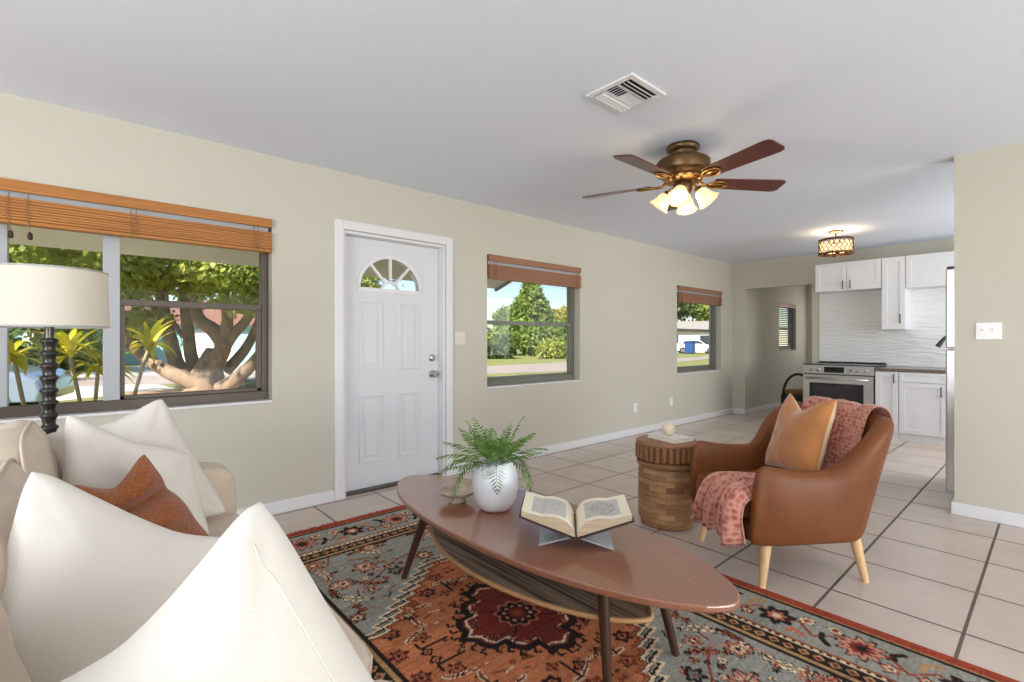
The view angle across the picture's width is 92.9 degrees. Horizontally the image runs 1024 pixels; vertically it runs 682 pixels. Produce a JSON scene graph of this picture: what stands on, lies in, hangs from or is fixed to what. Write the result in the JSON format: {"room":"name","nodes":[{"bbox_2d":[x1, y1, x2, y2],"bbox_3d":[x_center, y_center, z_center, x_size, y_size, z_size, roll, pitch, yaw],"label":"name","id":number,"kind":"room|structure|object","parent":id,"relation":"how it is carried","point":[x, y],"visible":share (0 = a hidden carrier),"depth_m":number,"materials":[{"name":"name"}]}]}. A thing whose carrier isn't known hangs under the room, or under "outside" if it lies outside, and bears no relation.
{"room":"living room","nodes":[
{"label":"living room","id":0,"kind":"room"},
{"bbox_2d":[0,92,731,508],"bbox_3d":[-0.492,-0.040,4.463,10.800,2.440,0.200,0,0,-42],"label":"wall","id":1,"kind":"structure","parent":0,"point":[625,304],"depth_m":3.58,"materials":[{"name":"beige paint"}]},
{"bbox_2d":[0,224,271,423],"bbox_3d":[-2.475,-0.203,2.655,2.134,1.240,0.162,0,0,-42],"label":"window","id":2,"kind":"structure","parent":1,"relation":"in","point":[115,401],"depth_m":2.83,"materials":[{"name":"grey metal"}]},
{"bbox_2d":[0,177,271,252],"bbox_3d":[-2.434,-0.672,2.612,2.125,0.301,0.101,0,0,-42],"label":"blind","id":3,"kind":"object","parent":2,"relation":"attached to","point":[22,203],"visible":1,"depth_m":2.77,"materials":[{"name":"brown wood"}]},
{"bbox_2d":[9,225,506,288],"bbox_3d":[-3.606,-1.083,2.788,10.320,0.715,1.440,0,0,-42],"label":"eave","id":4,"kind":"object","parent":1,"relation":"attached to","point":[42,237],"visible":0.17,"depth_m":4.10,"materials":[{"name":"beige paint"}]},
{"bbox_2d":[237,490,333,514],"bbox_3d":[-2.882,1.137,2.190,4.208,0.085,0.016,0,0,-42],"label":"baseboard","id":5,"kind":"structure","parent":1,"relation":"attached to","point":[286,505],"depth_m":3.41,"materials":[{"name":"white paint"}]},
{"bbox_2d":[334,218,452,500],"bbox_3d":[-0.978,0.138,4.009,1.055,2.085,0.210,0,0,-42],"label":"door","id":6,"kind":"structure","parent":1,"relation":"in","point":[389,344],"depth_m":3.98,"materials":[{"name":"white paint"}]},
{"bbox_2d":[356,256,421,295],"bbox_3d":[-1.000,-0.543,3.995,0.580,0.307,0.032,0,0,-42],"label":"grille","id":7,"kind":"object","parent":6,"relation":"attached to","point":[412,264],"depth_m":3.99,"materials":[{"name":"white paint"}]},
{"bbox_2d":[455,332,464,344],"bbox_3d":[-0.461,-0.025,4.345,0.115,0.115,0.016,0,0,-42],"label":"light switch","id":8,"kind":"object","parent":1,"relation":"attached to","point":[459,336],"visible":1,"depth_m":4.35,"materials":[{"name":"beige plastic"}]},
{"bbox_2d":[494,281,512,291],"bbox_3d":[0.256,-1.075,6.239,0.040,0.770,1.460,0,0,-42],"label":"trim","id":9,"kind":"structure","parent":1,"relation":"attached to","point":[507,282],"depth_m":6.64,"materials":[{"name":"grey paint"}]},
{"bbox_2d":[487,256,580,388],"bbox_3d":[0.218,-0.183,5.053,1.329,1.260,0.162,0,0,-42],"label":"window","id":10,"kind":"structure","parent":1,"relation":"in","point":[547,378],"depth_m":5.20,"materials":[{"name":"grey metal"}]},
{"bbox_2d":[487,254,580,288],"bbox_3d":[0.256,-0.700,5.012,1.320,0.227,0.093,0,0,-42],"label":"blind","id":11,"kind":"object","parent":10,"relation":"attached to","point":[504,268],"visible":0.97,"depth_m":4.92,"materials":[{"name":"brown wood"}]},
{"bbox_2d":[453,408,732,474],"bbox_3d":[1.546,1.137,6.132,5.535,0.085,0.016,0,0,-42],"label":"baseboard","id":12,"kind":"structure","parent":1,"relation":"attached to","point":[554,448],"depth_m":5.80,"materials":[{"name":"white paint"}]},
{"bbox_2d":[677,287,721,374],"bbox_3d":[2.766,-0.155,7.321,1.336,1.250,0.162,0,0,-42],"label":"window","id":13,"kind":"structure","parent":1,"relation":"in","point":[712,367],"depth_m":7.63,"materials":[{"name":"grey metal"}]},
{"bbox_2d":[677,285,721,305],"bbox_3d":[2.804,-0.666,7.281,1.327,0.227,0.093,0,0,-42],"label":"blind","id":14,"kind":"object","parent":13,"relation":"attached to","point":[685,294],"visible":0.94,"depth_m":7.20,"materials":[{"name":"brown wood"}]},
{"bbox_2d":[472,459,517,512],"bbox_3d":[-0.075,0.648,2.196,0.208,0.212,0.208,0,0,-42],"label":"vase","id":15,"kind":"object","parent":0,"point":[485,497],"depth_m":2.12,"materials":[{"name":"white ceramic"}]},
{"bbox_2d":[0,0,1023,263],"bbox_3d":[3.425,-1.340,1.717,15.000,0.160,9.810,0,0,-42],"label":"ceiling","id":16,"kind":"structure","parent":0,"point":[871,104],"depth_m":2.46,"materials":[{"name":"white paint"}]},
{"bbox_2d":[585,72,665,114],"bbox_3d":[0.580,-1.250,2.484,0.300,0.022,0.284,0,0,-42],"label":"ceiling vent","id":17,"kind":"object","parent":16,"relation":"in","point":[629,92],"visible":1,"depth_m":2.47,"materials":[{"name":"white metal"}]},
{"bbox_2d":[582,139,785,214],"bbox_3d":[1.156,-1.048,3.153,1.258,0.422,1.321,0,0,-6],"label":"ceiling fan","id":18,"kind":"object","parent":16,"relation":"hanging from","point":[683,167],"visible":1,"depth_m":3.05,"materials":[{"name":"brown wood"}]},
{"bbox_2d":[818,230,853,256],"bbox_3d":[3.709,-1.117,5.579,0.344,0.284,0.344,0,0,-42],"label":"drum pendant light","id":19,"kind":"object","parent":16,"relation":"hanging from","point":[823,250],"visible":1,"depth_m":5.50,"materials":[{"name":"brown metal"}]},
{"bbox_2d":[272,408,1023,681],"bbox_3d":[3.204,1.240,2.491,13.900,0.120,8.060,0,0,-42],"label":"floor","id":20,"kind":"structure","parent":0,"point":[942,581],"depth_m":2.72,"materials":[{"name":"beige tile"}]},
{"bbox_2d":[0,263,110,433],"bbox_3d":[-1.944,0.441,2.045,0.400,1.478,0.400,0,0,-16],"label":"floor lamp","id":21,"kind":"object","parent":20,"relation":"on","point":[48,297],"visible":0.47,"depth_m":1.95,"materials":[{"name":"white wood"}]},
{"bbox_2d":[0,420,389,681],"bbox_3d":[-0.899,0.700,1.020,1.044,0.901,2.462,0,0,-42],"label":"slipcovered sofa","id":22,"kind":"object","parent":20,"relation":"on","point":[25,447],"visible":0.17,"depth_m":1.24,"materials":[{"name":"beige fabric"}]},
{"bbox_2d":[0,460,28,598],"bbox_3d":[-1.015,0.494,0.911,0.298,0.490,0.681,0,0,-42],"label":"cushion","id":23,"kind":"object","parent":22,"relation":"on","point":[13,478],"depth_m":0.86,"materials":[{"name":"beige fabric"}]},
{"bbox_2d":[0,599,30,681],"bbox_3d":[-0.565,0.492,0.402,0.300,0.488,0.681,0,0,-42],"label":"cushion","id":24,"kind":"object","parent":22,"relation":"on","point":[12,669],"depth_m":0.57,"materials":[{"name":"beige fabric"}]},
{"bbox_2d":[0,420,60,479],"bbox_3d":[-1.470,0.495,1.420,0.297,0.492,0.686,0,0,-42],"label":"cushion","id":25,"kind":"object","parent":22,"relation":"on","point":[24,441],"depth_m":1.34,"materials":[{"name":"beige fabric"}]},
{"bbox_2d":[1,472,219,681],"bbox_3d":[-0.674,0.463,0.840,0.447,0.493,0.218,0,0,-42],"label":"pillow","id":26,"kind":"object","parent":22,"relation":"on","point":[85,573],"visible":0.55,"depth_m":0.78,"materials":[{"name":"beige fabric"}]},
{"bbox_2d":[62,415,208,534],"bbox_3d":[-1.245,0.468,1.620,0.188,0.473,0.399,0,0,44],"label":"pillow","id":27,"kind":"object","parent":22,"relation":"on","point":[94,456],"visible":0.42,"depth_m":1.54,"materials":[{"name":"beige fabric"}]},
{"bbox_2d":[47,399,225,517],"bbox_3d":[-1.384,0.464,1.823,0.531,0.477,0.195,0,0,-42],"label":"pillow","id":28,"kind":"object","parent":22,"relation":"on","point":[153,424],"visible":0.26,"depth_m":1.83,"materials":[{"name":"beige fabric"}]},
{"bbox_2d":[73,455,208,535],"bbox_3d":[-1.085,0.518,1.457,0.179,0.344,0.327,0,0,31],"label":"pillow","id":29,"kind":"object","parent":22,"relation":"on","point":[143,493],"visible":0.39,"depth_m":1.44,"materials":[{"name":"orange fabric"}]},
{"bbox_2d":[60,502,373,681],"bbox_3d":[-0.242,0.446,0.493,0.524,0.533,0.292,0,0,-38],"label":"pillow","id":30,"kind":"object","parent":22,"relation":"on","point":[251,610],"visible":1,"depth_m":0.46,"materials":[{"name":"beige fabric"}]},
{"bbox_2d":[206,513,239,536],"bbox_3d":[-1.279,0.802,1.594,0.845,0.184,0.680,0,0,-42],"label":"seat cushion","id":31,"kind":"object","parent":22,"relation":"on","point":[217,525],"depth_m":1.92,"materials":[{"name":"beige fabric"}]},
{"bbox_2d":[329,607,370,675],"bbox_3d":[-0.825,0.802,1.084,0.843,0.184,0.682,0,0,-42],"label":"seat cushion","id":32,"kind":"object","parent":22,"relation":"on","point":[361,649],"depth_m":1.17,"materials":[{"name":"beige fabric"}]},
{"bbox_2d":[373,680,389,681],"bbox_3d":[-0.370,0.802,0.574,0.845,0.183,0.681,0,0,-42],"label":"seat cushion","id":33,"kind":"object","parent":22,"relation":"on","point":[373,680],"depth_m":1.05,"materials":[{"name":"beige fabric"}]},
{"bbox_2d":[286,505,1019,681],"bbox_3d":[0.011,1.174,2.112,2.016,0.010,3.150,0,0,-42],"label":"patterned rug","id":34,"kind":"object","parent":20,"relation":"on","point":[438,623],"visible":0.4,"depth_m":1.92,"materials":[{"name":"fabric"}]},
{"bbox_2d":[397,475,740,681],"bbox_3d":[0.039,0.965,2.072,0.618,0.419,1.809,0,0,-42],"label":"coffee table","id":35,"kind":"object","parent":34,"relation":"on","point":[502,551],"visible":0.91,"depth_m":1.74,"materials":[{"name":"brown wood"}]},
{"bbox_2d":[438,484,473,503],"bbox_3d":[-0.258,0.727,2.296,0.182,0.054,0.182,0,0,-42],"label":"dish","id":36,"kind":"object","parent":35,"relation":"on","point":[464,490],"visible":0.88,"depth_m":2.30,"materials":[{"name":"stone"}]},
{"bbox_2d":[436,416,547,512],"bbox_3d":[-0.086,0.545,2.221,0.478,0.418,0.469,0,0,-42],"label":"potted fern","id":37,"kind":"object","parent":35,"relation":"on","point":[495,477],"visible":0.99,"depth_m":2.13,"materials":[{"name":"green plant"}]},
{"bbox_2d":[434,528,647,616],"bbox_3d":[0.039,0.926,2.072,0.456,0.008,1.205,0,0,-42],"label":"shelf","id":38,"kind":"object","parent":35,"relation":"attached to","point":[532,588],"depth_m":1.83,"materials":[{"name":"brown wood"}]},
{"bbox_2d":[539,527,613,549],"bbox_3d":[0.243,0.708,1.870,0.311,0.091,0.208,0,0,6],"label":"book stand","id":39,"kind":"object","parent":35,"relation":"on","point":[603,539],"visible":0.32,"depth_m":1.82,"materials":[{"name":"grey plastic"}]},
{"bbox_2d":[519,491,634,539],"bbox_3d":[0.243,0.666,1.870,0.412,0.094,0.254,0,0,6],"label":"open book","id":40,"kind":"object","parent":39,"relation":"on","point":[593,516],"visible":1,"depth_m":1.80,"materials":[{"name":"white paper"}]},
{"bbox_2d":[635,435,697,530],"bbox_3d":[1.008,0.911,3.176,0.396,0.538,0.396,0,0,-42],"label":"drum side table","id":41,"kind":"object","parent":20,"relation":"on","point":[665,502],"visible":0.75,"depth_m":3.02,"materials":[{"name":"brown wood"}]},
{"bbox_2d":[648,432,693,443],"bbox_3d":[1.031,0.629,3.181,0.170,0.025,0.236,0,0,-30],"label":"hardcover book","id":42,"kind":"object","parent":41,"relation":"on","point":[675,438],"visible":0.89,"depth_m":3.12,"materials":[{"name":"white paper"}]},
{"bbox_2d":[662,423,674,434],"bbox_3d":[1.024,0.576,3.188,0.082,0.082,0.082,0,0,-42],"label":"decorative ball","id":43,"kind":"object","parent":42,"relation":"on","point":[667,428],"visible":1,"depth_m":3.16,"materials":[{"name":"beige stone"}]},
{"bbox_2d":[690,402,893,588],"bbox_3d":[1.460,0.775,2.626,0.811,0.816,0.800,0,0,-8],"label":"leather armchair","id":44,"kind":"object","parent":20,"relation":"on","point":[833,504],"visible":0.75,"depth_m":2.29,"materials":[{"name":"brown leather"}]},
{"bbox_2d":[696,470,757,518],"bbox_3d":[1.381,0.815,2.620,0.652,0.153,0.506,0,0,-7],"label":"seat cushion","id":45,"kind":"object","parent":44,"relation":"on","point":[702,474],"depth_m":2.74,"materials":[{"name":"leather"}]},
{"bbox_2d":[693,396,892,547],"bbox_3d":[1.430,0.645,2.576,1.006,0.645,0.478,0,0,-13],"label":"throw blanket","id":46,"kind":"object","parent":44,"relation":"on","point":[721,499],"visible":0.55,"depth_m":2.47,"materials":[{"name":"pink fabric"}]},
{"bbox_2d":[765,394,835,470],"bbox_3d":[1.549,0.502,2.633,0.196,0.416,0.386,0,0,-6],"label":"throw pillow","id":47,"kind":"object","parent":46,"relation":"on","point":[799,439],"visible":0.94,"depth_m":2.53,"materials":[{"name":"orange fabric"}]},
{"bbox_2d":[781,373,802,404],"bbox_3d":[4.480,0.841,7.630,0.470,0.679,0.470,0,0,-42],"label":"wicker basket","id":48,"kind":"object","parent":20,"relation":"on","point":[799,398],"visible":0.34,"depth_m":7.61,"materials":[{"name":"black wicker"}]},
{"bbox_2d":[781,393,802,404],"bbox_3d":[4.480,1.000,7.630,0.470,0.360,0.470,0,0,-42],"label":"basket bowl","id":49,"kind":"object","parent":48,"relation":"on","point":[799,398],"depth_m":7.47,"materials":[{"name":"wicker"}]},
{"bbox_2d":[785,389,802,393],"bbox_3d":[4.469,0.805,7.679,0.300,0.098,0.098,0,0,-13],"label":"log","id":50,"kind":"object","parent":48,"relation":"in","point":[787,391],"visible":0.29,"depth_m":7.65,"materials":[{"name":"brown wood"}]},
{"bbox_2d":[790,390,802,394],"bbox_3d":[4.491,0.805,7.582,0.300,0.098,0.098,0,0,-13],"label":"log","id":51,"kind":"object","parent":48,"relation":"in","point":[797,392],"visible":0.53,"depth_m":7.53,"materials":[{"name":"brown wood"}]},
{"bbox_2d":[802,361,886,404],"bbox_3d":[4.418,0.719,6.482,0.740,0.862,0.797,0,0,-42],"label":"range","id":52,"kind":"object","parent":20,"relation":"on","point":[850,381],"visible":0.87,"depth_m":6.26,"materials":[{"name":"grey metal"}]},
{"bbox_2d":[804,366,884,376],"bbox_3d":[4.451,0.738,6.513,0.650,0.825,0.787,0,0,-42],"label":"control panel","id":53,"kind":"object","parent":52,"relation":"in","point":[806,368],"depth_m":6.27,"materials":[{"name":"grey metal"}]},
{"bbox_2d":[803,362,886,366],"bbox_3d":[4.447,0.312,6.509,0.658,0.012,0.791,0,0,-42],"label":"cooktop","id":54,"kind":"object","parent":52,"relation":"in","point":[818,364],"depth_m":6.42,"materials":[{"name":"black"}]},
{"bbox_2d":[875,371,898,439],"bbox_3d":[4.775,0.772,6.108,0.724,0.815,0.228,0,0,-42],"label":"base cabinet","id":55,"kind":"object","parent":20,"relation":"on","point":[886,382],"visible":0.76,"depth_m":5.88,"materials":[{"name":"white paint"}]},
{"bbox_2d":[899,372,945,444],"bbox_3d":[5.142,0.772,5.696,0.724,0.815,0.869,0,0,-42],"label":"base cabinet","id":56,"kind":"object","parent":20,"relation":"on","point":[922,396],"visible":0.49,"depth_m":5.65,"materials":[{"name":"white paint"}]},
{"bbox_2d":[875,366,945,372],"bbox_3d":[5.173,0.347,5.678,0.702,0.034,1.403,0,0,-42],"label":"countertop","id":57,"kind":"structure","parent":56,"relation":"on","point":[886,368],"depth_m":5.84,"materials":[{"name":"stone"}]},
{"bbox_2d":[935,335,945,347],"bbox_3d":[5.152,0.119,5.715,0.289,0.420,0.075,0,0,30],"label":"kitchen faucet","id":58,"kind":"object","parent":57,"relation":"on","point":[939,344],"visible":0.17,"depth_m":5.74,"materials":[{"name":"black metal"}]},
{"bbox_2d":[946,266,953,499],"bbox_3d":[3.706,0.316,3.575,0.754,1.728,0.811,0,0,-42],"label":"refrigerator","id":59,"kind":"object","parent":20,"relation":"on","point":[950,270],"visible":0.23,"depth_m":3.57,"materials":[{"name":"grey"}]},
{"bbox_2d":[748,285,806,408],"bbox_3d":[4.824,-0.040,8.884,2.780,2.440,0.145,0,0,-42],"label":"wall","id":60,"kind":"structure","parent":0,"point":[769,368],"depth_m":8.58,"materials":[{"name":"beige paint"}]},
{"bbox_2d":[745,402,780,414],"bbox_3d":[4.826,1.137,8.778,2.916,0.085,0.016,0,0,-42],"label":"baseboard","id":61,"kind":"structure","parent":60,"relation":"attached to","point":[773,405],"depth_m":8.25,"materials":[{"name":"white paint"}]},
{"bbox_2d":[779,309,791,350],"bbox_3d":[5.045,-0.248,9.153,0.850,0.880,0.133,0,0,-42],"label":"window","id":62,"kind":"structure","parent":60,"relation":"in","point":[789,309],"depth_m":9.36,"materials":[{"name":"grey paint"}]},
{"bbox_2d":[779,303,795,350],"bbox_3d":[5.113,-0.257,9.078,0.830,0.862,0.060,0,0,-42],"label":"blind","id":63,"kind":"object","parent":62,"relation":"attached to","point":[787,307],"visible":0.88,"depth_m":9.07,"materials":[{"name":"silver metal"}]},
{"bbox_2d":[807,285,811,362],"bbox_3d":[6.483,-0.040,9.186,0.100,2.440,1.900,0,0,-42],"label":"wall","id":64,"kind":"structure","parent":0,"point":[809,287],"depth_m":9.72,"materials":[{"name":"beige paint"}]},
{"bbox_2d":[732,238,953,408],"bbox_3d":[5.235,-0.040,6.241,0.120,2.440,4.760,0,0,-42],"label":"wall","id":65,"kind":"structure","parent":0,"point":[799,270],"depth_m":7.46,"materials":[{"name":"beige paint"}]},
{"bbox_2d":[733,408,744,413],"bbox_3d":[3.681,1.137,7.885,0.016,0.085,0.205,0,0,-42],"label":"baseboard","id":66,"kind":"structure","parent":65,"relation":"attached to","point":[735,410],"depth_m":7.89,"materials":[{"name":"white paint"}]},
{"bbox_2d":[815,258,881,293],"bbox_3d":[4.580,-0.869,6.605,0.354,0.382,0.748,0,0,-42],"label":"upper cabinet","id":67,"kind":"object","parent":65,"relation":"attached to","point":[862,275],"visible":0.98,"depth_m":6.50,"materials":[{"name":"white paint"}]},
{"bbox_2d":[819,288,953,367],"bbox_3d":[5.174,-0.196,6.213,0.008,1.048,2.200,0,0,-42],"label":"backsplash","id":68,"kind":"structure","parent":65,"relation":"attached to","point":[850,323],"depth_m":6.52,"materials":[{"name":"white tile"}]},
{"bbox_2d":[882,256,910,329],"bbox_3d":[4.911,-0.603,6.233,0.354,0.915,0.241,0,0,-42],"label":"upper cabinet","id":69,"kind":"object","parent":65,"relation":"attached to","point":[896,298],"visible":0.99,"depth_m":6.14,"materials":[{"name":"white paint"}]},
{"bbox_2d":[906,251,953,289],"bbox_3d":[5.287,-0.858,5.837,0.320,0.405,0.845,0,0,-42],"label":"upper cabinet","id":70,"kind":"object","parent":65,"relation":"attached to","point":[923,271],"visible":0.48,"depth_m":5.90,"materials":[{"name":"white paint"}]},
{"bbox_2d":[954,142,1023,514],"bbox_3d":[4.629,-0.040,1.628,0.160,2.440,4.675,0,0,-42],"label":"wall","id":71,"kind":"structure","parent":0,"point":[988,183],"depth_m":3.19,"materials":[{"name":"beige paint"}]},
{"bbox_2d":[951,501,1023,527],"bbox_3d":[4.558,1.137,1.575,0.016,0.085,4.691,0,0,-42],"label":"baseboard","id":72,"kind":"structure","parent":71,"relation":"attached to","point":[977,512],"depth_m":3.18,"materials":[{"name":"white paint"}]},
{"bbox_2d":[976,322,1001,338],"bbox_3d":[3.119,-0.066,3.188,0.020,0.112,0.124,0,0,-42],"label":"light switch","id":73,"kind":"object","parent":71,"relation":"attached to","point":[985,330],"visible":1,"depth_m":3.19,"materials":[{"name":"white plastic"}]},
{"label":"outside","id":74,"kind":"structure","parent":0,"visible":0},
{"bbox_2d":[76,364,254,385],"bbox_3d":[-14.600,1.321,21.431,7.372,0.014,15.974,0,0,-22],"label":"driveway","id":75,"kind":"structure","parent":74,"point":[147,371],"depth_m":20.32,"materials":[{"name":"concrete"}]},
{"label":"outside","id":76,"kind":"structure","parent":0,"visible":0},
{"bbox_2d":[59,346,708,402],"bbox_3d":[2.458,1.480,42.355,180.000,0.300,180.000,0,0,-42],"label":"lawn","id":77,"kind":"structure","parent":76,"point":[517,360],"depth_m":30.13,"materials":[{"name":"green plant"}]},
{"bbox_2d":[9,328,59,365],"bbox_3d":[-15.998,0.397,14.682,3.309,2.507,3.086,0,0,11],"label":"shrub","id":78,"kind":"object","parent":77,"relation":"on","point":[12,336],"visible":0.14,"depth_m":15.11,"materials":[{"name":"green plant"}]},
{"bbox_2d":[9,328,72,358],"bbox_3d":[-23.433,-2.568,24.641,7.674,7.919,6.754,0,0,42],"label":"broadleaf tree","id":79,"kind":"object","parent":77,"relation":"on","point":[38,333],"visible":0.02,"depth_m":23.73,"materials":[{"name":"green plant"}]},
{"bbox_2d":[9,363,74,405],"bbox_3d":[-10.400,0.593,8.147,4.400,1.475,1.940,0,0,-28],"label":"parked car","id":80,"kind":"object","parent":77,"relation":"on","point":[31,384],"visible":0.62,"depth_m":8.36,"materials":[{"name":"silver metal"}]},
{"bbox_2d":[24,329,102,370],"bbox_3d":[-20.311,0.359,22.194,3.107,3.115,2.973,0,0,-8],"label":"shrub","id":81,"kind":"object","parent":77,"relation":"on","point":[64,364],"visible":0.27,"depth_m":22.05,"materials":[{"name":"green plant"}]},
{"bbox_2d":[9,301,254,363],"bbox_3d":[-21.534,-0.645,31.706,18.000,3.950,9.000,0,0,-4],"label":"house","id":82,"kind":"structure","parent":77,"relation":"on","point":[203,341],"depth_m":27.91,"materials":[{"name":"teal paint"}]},
{"bbox_2d":[125,385,254,394],"bbox_3d":[-7.176,1.280,11.820,3.800,0.100,4.000,0,0,-42],"label":"planting bed","id":83,"kind":"object","parent":77,"relation":"on","point":[251,386],"visible":0.1,"depth_m":11.86,"materials":[{"name":"green plant"}]},
{"bbox_2d":[9,244,403,391],"bbox_3d":[-7.391,-1.577,11.741,8.116,6.120,10.097,0,0,25],"label":"spreading tree","id":84,"kind":"object","parent":77,"relation":"on","point":[141,277],"visible":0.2,"depth_m":11.08,"materials":[{"name":"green plant"}]},
{"bbox_2d":[487,329,519,358],"bbox_3d":[-1.060,0.608,36.615,3.319,3.106,3.236,0,0,-42],"label":"shrub","id":85,"kind":"object","parent":77,"relation":"on","point":[501,348],"visible":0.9,"depth_m":35.91,"materials":[{"name":"green plant"}]},
{"bbox_2d":[487,282,566,355],"bbox_3d":[1.604,-2.160,44.406,8.252,9.138,7.610,0,0,28],"label":"conifer tree","id":86,"kind":"object","parent":77,"relation":"on","point":[531,305],"visible":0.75,"depth_m":43.46,"materials":[{"name":"green plant"}]},
{"bbox_2d":[532,336,566,358],"bbox_3d":[2.911,0.805,36.877,2.826,2.399,2.614,0,0,-12],"label":"shrub","id":87,"kind":"object","parent":77,"relation":"on","point":[554,348],"visible":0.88,"depth_m":36.31,"materials":[{"name":"green plant"}]},
{"bbox_2d":[551,305,566,320],"bbox_3d":[6.267,-1.333,56.100,7.185,5.945,7.145,0,0,-42],"label":"broadleaf tree","id":88,"kind":"object","parent":77,"relation":"on","point":[560,313],"visible":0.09,"depth_m":54.49,"materials":[{"name":"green plant"}]},
{"bbox_2d":[561,339,566,357],"bbox_3d":[4.755,0.744,37.697,3.174,2.219,3.090,0,0,-24],"label":"shrub","id":89,"kind":"object","parent":77,"relation":"on","point":[565,344],"visible":0.06,"depth_m":36.69,"materials":[{"name":"green plant"}]},
{"bbox_2d":[684,341,695,353],"bbox_3d":[18.264,0.690,50.001,0.920,1.280,0.900,0,0,-42],"label":"wheelie bin","id":90,"kind":"object","parent":77,"relation":"on","point":[689,345],"visible":0.99,"depth_m":49.70,"materials":[{"name":"blue plastic"}]},
{"bbox_2d":[677,321,708,351],"bbox_3d":[22.225,-0.555,60.757,13.000,3.830,7.000,0,0,18],"label":"house","id":91,"kind":"structure","parent":77,"relation":"on","point":[701,336],"depth_m":58.17,"materials":[{"name":"white paint"}]},
{"bbox_2d":[677,302,708,320],"bbox_3d":[23.773,-3.596,72.859,9.942,9.973,8.628,0,0,-22],"label":"broadleaf tree","id":92,"kind":"object","parent":77,"relation":"on","point":[682,307],"visible":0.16,"depth_m":71.26,"materials":[{"name":"green plant"}]},
{"bbox_2d":[677,340,708,352],"bbox_3d":[19.682,0.593,52.334,4.400,1.475,1.940,0,0,13],"label":"parked car","id":93,"kind":"object","parent":77,"relation":"on","point":[699,345],"visible":0.44,"depth_m":51.50,"materials":[{"name":"white paint"}]},
{"bbox_2d":[690,304,708,320],"bbox_3d":[31.038,-3.226,71.704,8.135,9.233,9.373,0,0,-42],"label":"broadleaf tree","id":94,"kind":"object","parent":77,"relation":"on","point":[700,318],"visible":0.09,"depth_m":71.14,"materials":[{"name":"green plant"}]},
{"bbox_3d":[-3.712,1.315,3.567,13.200,0.030,2.735,0,0,-42],"label":"porch slab","id":95,"kind":"object","parent":77,"relation":"on","visible":0},
{"bbox_2d":[9,338,41,404],"bbox_3d":[-4.146,0.608,4.028,0.641,1.454,0.587,0,0,-22],"label":"leaf plant","id":96,"kind":"object","parent":95,"relation":"on","point":[17,359],"visible":0.52,"depth_m":4.04,"materials":[{"name":"green plant"}]},
{"bbox_2d":[20,329,139,400],"bbox_3d":[-3.844,0.588,4.395,0.845,1.488,0.696,0,0,-42],"label":"leaf plant","id":97,"kind":"object","parent":95,"relation":"on","point":[69,343],"visible":0.67,"depth_m":4.34,"materials":[{"name":"green plant"}]},
{"bbox_2d":[125,316,191,393],"bbox_3d":[-3.455,0.553,4.661,0.694,1.558,0.650,0,0,-42],"label":"leaf plant","id":98,"kind":"object","parent":95,"relation":"on","point":[149,341],"visible":0.82,"depth_m":4.60,"materials":[{"name":"green plant"}]},
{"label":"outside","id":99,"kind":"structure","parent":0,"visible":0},
{"bbox_2d":[77,355,708,385],"bbox_3d":[11.182,1.318,39.096,11.284,0.016,72.787,0,0,43],"label":"street","id":100,"kind":"structure","parent":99,"point":[543,367],"depth_m":20.91,"materials":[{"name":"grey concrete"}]},
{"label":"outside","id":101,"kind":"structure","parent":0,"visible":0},
{"bbox_2d":[56,384,173,400],"bbox_3d":[-14.250,1.324,11.770,8.815,0.012,13.632,0,0,14],"label":"walkway","id":102,"kind":"structure","parent":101,"point":[86,392],"depth_m":12.97,"materials":[{"name":"concrete"}]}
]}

